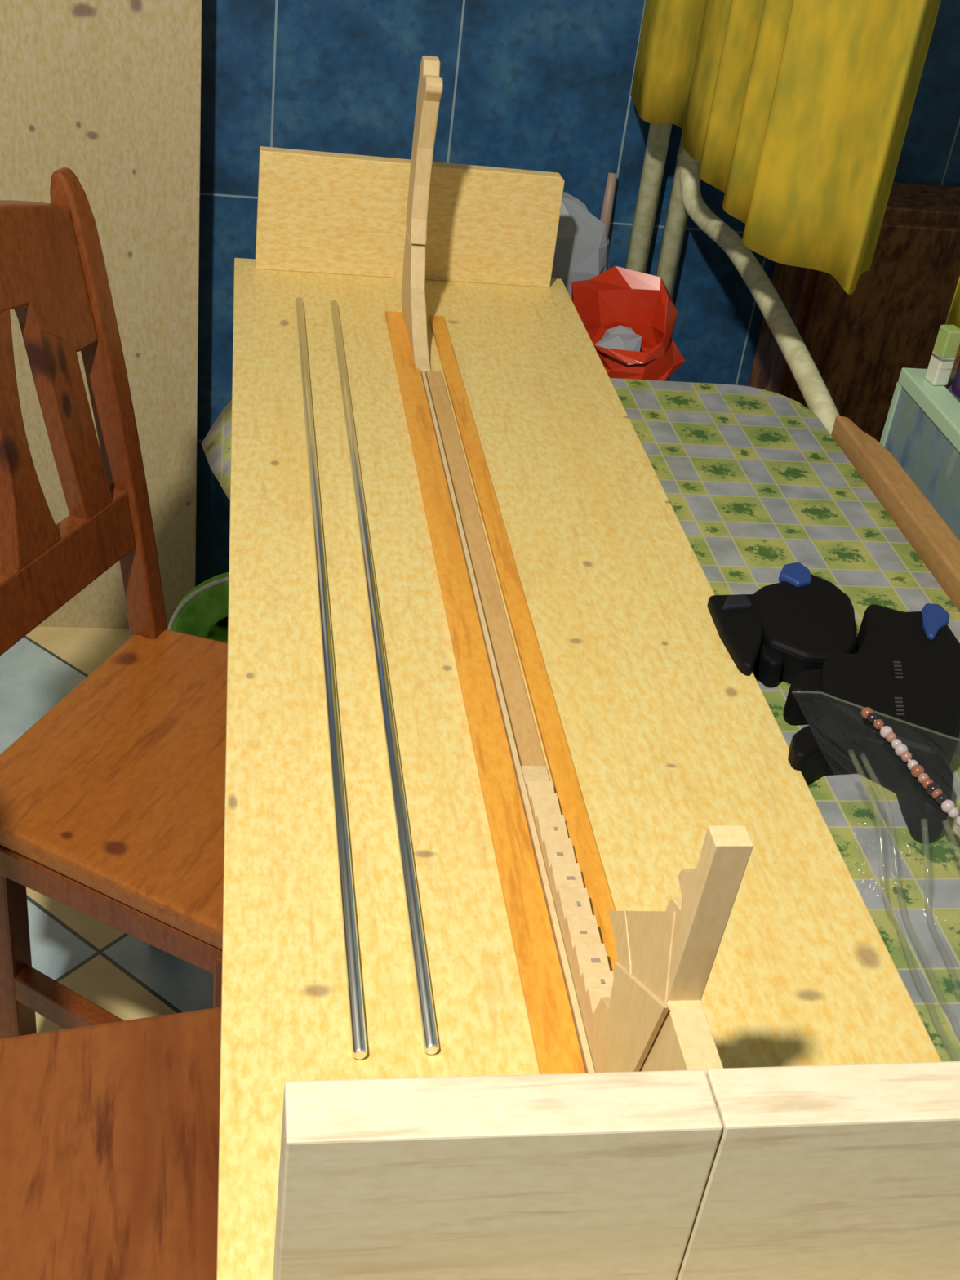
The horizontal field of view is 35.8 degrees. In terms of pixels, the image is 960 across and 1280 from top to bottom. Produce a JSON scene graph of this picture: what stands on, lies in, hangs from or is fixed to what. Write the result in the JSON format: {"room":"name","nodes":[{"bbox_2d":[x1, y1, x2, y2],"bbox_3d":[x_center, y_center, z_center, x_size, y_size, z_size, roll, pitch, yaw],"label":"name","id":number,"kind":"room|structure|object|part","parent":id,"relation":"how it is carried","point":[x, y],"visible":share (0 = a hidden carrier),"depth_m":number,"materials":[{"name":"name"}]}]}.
{"room":"kitchen","nodes":[
{"label":"kitchen","id":0,"kind":"room"},
{"bbox_2d":[0,626,213,1033],"bbox_3d":[-0.220,0.890,1.181,3.200,0.050,3.400,1,34,-10],"label":"floor","id":1,"kind":"structure","parent":0,"point":[129,977],"depth_m":1.86,"materials":[{"name":"tile"}]},
{"bbox_2d":[0,0,202,629],"bbox_3d":[-0.646,-0.826,1.904,0.572,1.910,0.041,1,34,-10],"label":"wall","id":2,"kind":"structure","parent":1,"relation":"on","point":[108,92],"depth_m":2.04,"materials":[{"name":"beige paint"}]},
{"bbox_2d":[0,1006,221,1279],"bbox_3d":[-0.254,0.391,1.023,0.428,0.942,0.434,0,34,-11],"label":"dining chair","id":3,"kind":"object","parent":1,"relation":"on","point":[109,1131],"visible":0.41,"depth_m":1.08,"materials":[{"name":"brown wood"}]},
{"bbox_2d":[0,167,227,1038],"bbox_3d":[-0.314,0.082,1.480,0.428,0.942,0.434,17,34,14],"label":"dining chair","id":4,"kind":"object","parent":1,"relation":"on","point":[112,802],"visible":0.7,"depth_m":1.43,"materials":[{"name":"brown wood"}]},
{"bbox_3d":[-0.479,0.347,1.519,0.032,0.422,0.032,17,34,14],"label":"leg","id":5,"kind":"part","parent":4,"relation":"part of","materials":[{"name":"brown wood"}]},
{"bbox_3d":[-0.446,-0.293,1.304,0.055,0.157,0.306,17,34,14],"label":"rail","id":6,"kind":"part","parent":4,"relation":"part of","materials":[{"name":"brown wood"}]},
{"bbox_3d":[-0.429,-0.056,1.439,0.031,0.066,0.306,17,34,14],"label":"rail","id":7,"kind":"part","parent":4,"relation":"part of","materials":[{"name":"brown wood"}]},
{"bbox_3d":[-0.377,-0.226,1.524,0.112,0.495,0.030,17,34,14],"label":"post","id":8,"kind":"part","parent":4,"relation":"part of","materials":[{"name":"brown wood"}]},
{"bbox_3d":[-0.342,0.239,1.356,0.268,0.034,0.020,20,35,18],"label":"apron rail","id":9,"kind":"part","parent":4,"relation":"part of","materials":[{"name":"brown wood"}]},
{"bbox_3d":[-0.277,0.121,1.492,0.342,0.028,0.426,17,34,14],"label":"seat","id":10,"kind":"part","parent":4,"relation":"part of","materials":[{"name":"brown wood"}]},
{"bbox_3d":[-0.233,0.448,1.416,0.036,0.422,0.036,17,34,14],"label":"leg","id":11,"kind":"part","parent":4,"relation":"part of","materials":[{"name":"brown wood"}]},
{"bbox_2d":[167,572,228,643],"bbox_3d":[-0.349,-0.011,2.290,0.264,0.203,0.123,1,34,-10],"label":"basin","id":12,"kind":"object","parent":1,"relation":"on","point":[202,612],"visible":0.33,"depth_m":2.25,"materials":[{"name":"plastic"}]},
{"bbox_2d":[747,181,959,442],"bbox_3d":[0.746,-0.334,2.468,0.610,0.790,0.155,1,34,-10],"label":"base cabinet","id":13,"kind":"object","parent":1,"relation":"on","point":[860,343],"visible":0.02,"depth_m":2.25,"materials":[{"name":"brown wood"}]},
{"bbox_3d":[0.612,-0.315,2.374,0.285,0.710,0.015,1,34,-10],"label":"door","id":14,"kind":"part","parent":13,"relation":"part of","materials":[{"name":"brown wood"}]},
{"bbox_2d":[831,415,959,612],"bbox_3d":[0.427,0.391,1.332,0.031,0.758,1.138,1,34,-10],"label":"batten","id":15,"kind":"object","parent":1,"relation":"on","point":[933,540],"visible":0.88,"depth_m":1.44,"materials":[{"name":"brown wood"}]},
{"bbox_2d":[880,367,959,540],"bbox_3d":[0.772,0.343,1.442,0.581,0.796,1.091,1,34,-10],"label":"base cabinet","id":16,"kind":"object","parent":1,"relation":"on","point":[922,428],"visible":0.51,"depth_m":1.57,"materials":[{"name":"green"}]},
{"bbox_3d":[0.416,0.042,1.841,0.003,0.778,0.009,1,34,-10],"label":"trim","id":17,"kind":"part","parent":16,"relation":"part of","materials":[{"name":"green"}]},
{"bbox_3d":[0.816,0.020,1.229,0.580,0.018,1.091,1,34,-10],"label":"trim","id":18,"kind":"part","parent":16,"relation":"part of","materials":[{"name":"green"}]},
{"bbox_2d":[944,382,959,402],"bbox_3d":[0.833,0.029,1.223,0.548,0.011,1.067,1,34,-10],"label":"countertop","id":19,"kind":"structure","parent":16,"relation":"on","point":[948,386],"depth_m":1.60,"materials":[{"name":"green"}]},
{"bbox_2d":[924,324,959,385],"bbox_3d":[0.493,-0.302,1.577,0.018,0.062,0.020,-4,35,-17],"label":"bottle","id":20,"kind":"object","parent":19,"relation":"on","point":[947,344],"visible":1,"depth_m":1.57,"materials":[{"name":"plastic"}]},
{"bbox_2d":[951,361,959,397],"bbox_3d":[0.534,-0.289,1.577,0.051,0.062,0.051,1,34,-10],"label":"tin","id":21,"kind":"object","parent":19,"relation":"on","point":[956,384],"visible":1,"depth_m":1.58,"materials":[{"name":"purple metal"}]},
{"bbox_3d":[0.105,-0.099,2.109,0.195,0.648,0.300,1,34,-10],"label":"stool","id":22,"kind":"object","parent":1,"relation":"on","visible":0},
{"bbox_2d":[551,191,609,297],"bbox_3d":[0.116,-0.496,1.955,0.112,0.185,0.110,24,37,23],"label":"paper bag","id":23,"kind":"object","parent":22,"relation":"on","point":[581,253],"visible":0.41,"depth_m":1.90,"materials":[{"name":"grey paper"}]},
{"bbox_2d":[570,266,685,381],"bbox_3d":[0.179,-0.381,1.853,0.146,0.122,0.129,-23,44,-38],"label":"plastic bag","id":24,"kind":"object","parent":22,"relation":"on","point":[641,302],"visible":0.65,"depth_m":1.87,"materials":[{"name":"red plastic"}]},
{"bbox_2d":[595,324,643,351],"bbox_3d":[0.174,-0.364,1.865,0.068,0.050,0.059,-14,39,-29],"label":"crumpled paper","id":25,"kind":"object","parent":24,"relation":"in","point":[619,337],"visible":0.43,"depth_m":1.85,"materials":[{"name":"grey paper"}]},
{"bbox_3d":[0.097,0.376,1.306,0.610,0.736,1.287,1,34,-10],"label":"dining table","id":26,"kind":"object","parent":1,"relation":"on","visible":0},
{"bbox_2d":[201,377,959,1062],"bbox_3d":[0.114,0.100,1.121,0.664,0.076,1.303,1,34,-10],"label":"tablecloth","id":27,"kind":"object","parent":26,"relation":"on","point":[754,481],"visible":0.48,"depth_m":1.37,"materials":[{"name":"fabric"}]},
{"bbox_2d":[216,146,959,1279],"bbox_3d":[0.006,-0.095,1.172,0.400,0.166,1.465,1,34,-10],"label":"board","id":28,"kind":"object","parent":27,"relation":"on","point":[824,1144],"visible":0.92,"depth_m":0.95,"materials":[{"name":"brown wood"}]},
{"bbox_2d":[295,297,367,1059],"bbox_3d":[-0.133,-0.081,1.228,0.008,0.008,1.078,1,34,-10],"label":"rod","id":29,"kind":"object","parent":28,"relation":"on","point":[356,1011],"visible":1,"depth_m":1.00,"materials":[{"name":"silver metal"}]},
{"bbox_2d":[330,300,439,1054],"bbox_3d":[-0.095,-0.080,1.234,0.008,0.008,1.073,1,34,-10],"label":"rod","id":30,"kind":"object","parent":28,"relation":"on","point":[428,1023],"visible":1,"depth_m":1.01,"materials":[{"name":"silver metal"}]},
{"bbox_3d":[-0.083,-0.495,1.748,0.355,0.138,0.019,1,34,-10],"label":"plate","id":31,"kind":"part","parent":28,"relation":"part of","materials":[{"name":"brown wood"}]},
{"bbox_3d":[0.002,0.246,0.635,0.175,0.145,0.030,1,34,-10],"label":"plate","id":32,"kind":"part","parent":28,"relation":"part of","materials":[{"name":"brown wood"}]},
{"bbox_2d":[401,55,753,1073],"bbox_3d":[0.015,-0.160,1.133,0.028,0.277,1.233,1,34,-10],"label":"model","id":33,"kind":"object","parent":28,"relation":"on","point":[647,1014],"visible":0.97,"depth_m":0.84},
{"bbox_3d":[-0.067,-0.369,1.605,0.016,0.088,0.197,1,34,-10],"label":"stem","id":34,"kind":"part","parent":33,"relation":"part of","materials":[{"name":"brown wood"}]},
{"bbox_3d":[-0.060,-0.520,1.581,0.018,0.186,0.077,1,34,-10],"label":"stem","id":35,"kind":"part","parent":33,"relation":"part of","materials":[{"name":"brown wood"}]},
{"bbox_3d":[0.090,0.166,0.697,0.016,0.228,0.135,1,34,-10],"label":"stern post","id":36,"kind":"part","parent":33,"relation":"part of","materials":[{"name":"brown wood"}]},
{"bbox_3d":[0.175,0.250,0.665,0.176,0.145,0.030,1,34,-10],"label":"plate","id":37,"kind":"part","parent":28,"relation":"part of","materials":[{"name":"brown wood"}]},
{"bbox_2d":[706,562,857,686],"bbox_3d":[0.250,-0.011,1.212,0.126,0.038,0.149,1,34,-10],"label":"clamp","id":38,"kind":"object","parent":27,"relation":"on","point":[784,629],"visible":0.91,"depth_m":1.19,"materials":[{"name":"black plastic"}]},
{"bbox_2d":[782,603,959,842],"bbox_3d":[0.304,0.045,1.131,0.131,0.047,0.260,18,34,15],"label":"clamp","id":39,"kind":"object","parent":27,"relation":"on","point":[904,667],"visible":0.92,"depth_m":1.09,"materials":[{"name":"black plastic"}]},
{"bbox_3d":[0.261,0.080,1.079,0.089,0.035,0.058,1,34,-10],"label":"handle","id":40,"kind":"part","parent":39,"relation":"part of","materials":[{"name":"black plastic"}]},
{"bbox_3d":[0.357,0.151,0.974,0.225,0.049,0.336,1,34,-10],"label":"clear plastic bag","id":41,"kind":"object","parent":27,"relation":"on","visible":0},
{"bbox_2d":[861,706,959,826],"bbox_3d":[0.296,0.091,1.017,0.019,0.024,0.129,-10,37,-24],"label":"string","id":42,"kind":"object","parent":41,"relation":"on","point":[933,789],"visible":1,"depth_m":1.01,"materials":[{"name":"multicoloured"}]},
{"bbox_2d":[195,0,959,586],"bbox_3d":[-0.302,-1.149,1.915,3.200,2.510,0.100,1,34,-10],"label":"wall","id":43,"kind":"structure","parent":0,"point":[531,85],"depth_m":2.16,"materials":[{"name":"blue tile"}]},
{"bbox_2d":[600,172,617,236],"bbox_3d":[0.187,-0.600,2.279,0.030,0.232,0.027,1,34,-10],"label":"brush","id":44,"kind":"object","parent":43,"relation":"hanging from","point":[606,210],"visible":0.19,"depth_m":2.23,"materials":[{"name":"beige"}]},
{"bbox_2d":[625,123,671,273],"bbox_3d":[0.349,-1.374,1.761,0.034,3.200,0.032,1,34,-10],"label":"pipe","id":45,"kind":"object","parent":43,"relation":"attached to","point":[659,135],"visible":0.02,"depth_m":2.22,"materials":[{"name":"beige paint"}]},
{"bbox_2d":[655,131,839,434],"bbox_3d":[0.469,-1.127,1.410,0.050,3.200,0.953,1,34,-11],"label":"pipe","id":46,"kind":"object","parent":43,"relation":"attached to","point":[686,198],"visible":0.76,"depth_m":2.00,"materials":[{"name":"beige paint"}]},
{"bbox_3d":[0.906,-1.430,1.366,1.019,0.018,0.800,1,34,-10],"label":"rail","id":47,"kind":"object","parent":43,"relation":"attached to","visible":0},
{"bbox_2d":[630,0,941,294],"bbox_3d":[0.326,-0.989,1.544,0.111,1.026,0.754,-3,35,-17],"label":"window curtain","id":48,"kind":"object","parent":47,"relation":"hanging from","point":[798,112],"visible":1,"depth_m":1.54,"materials":[{"name":"yellow fabric"}]},
{"bbox_2d":[945,276,959,328],"bbox_3d":[0.733,-0.787,1.377,0.328,1.088,0.015,1,34,-10],"label":"window curtain","id":49,"kind":"object","parent":47,"relation":"hanging from","point":[953,316],"visible":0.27,"depth_m":1.63,"materials":[{"name":"yellow fabric"}]}
]}

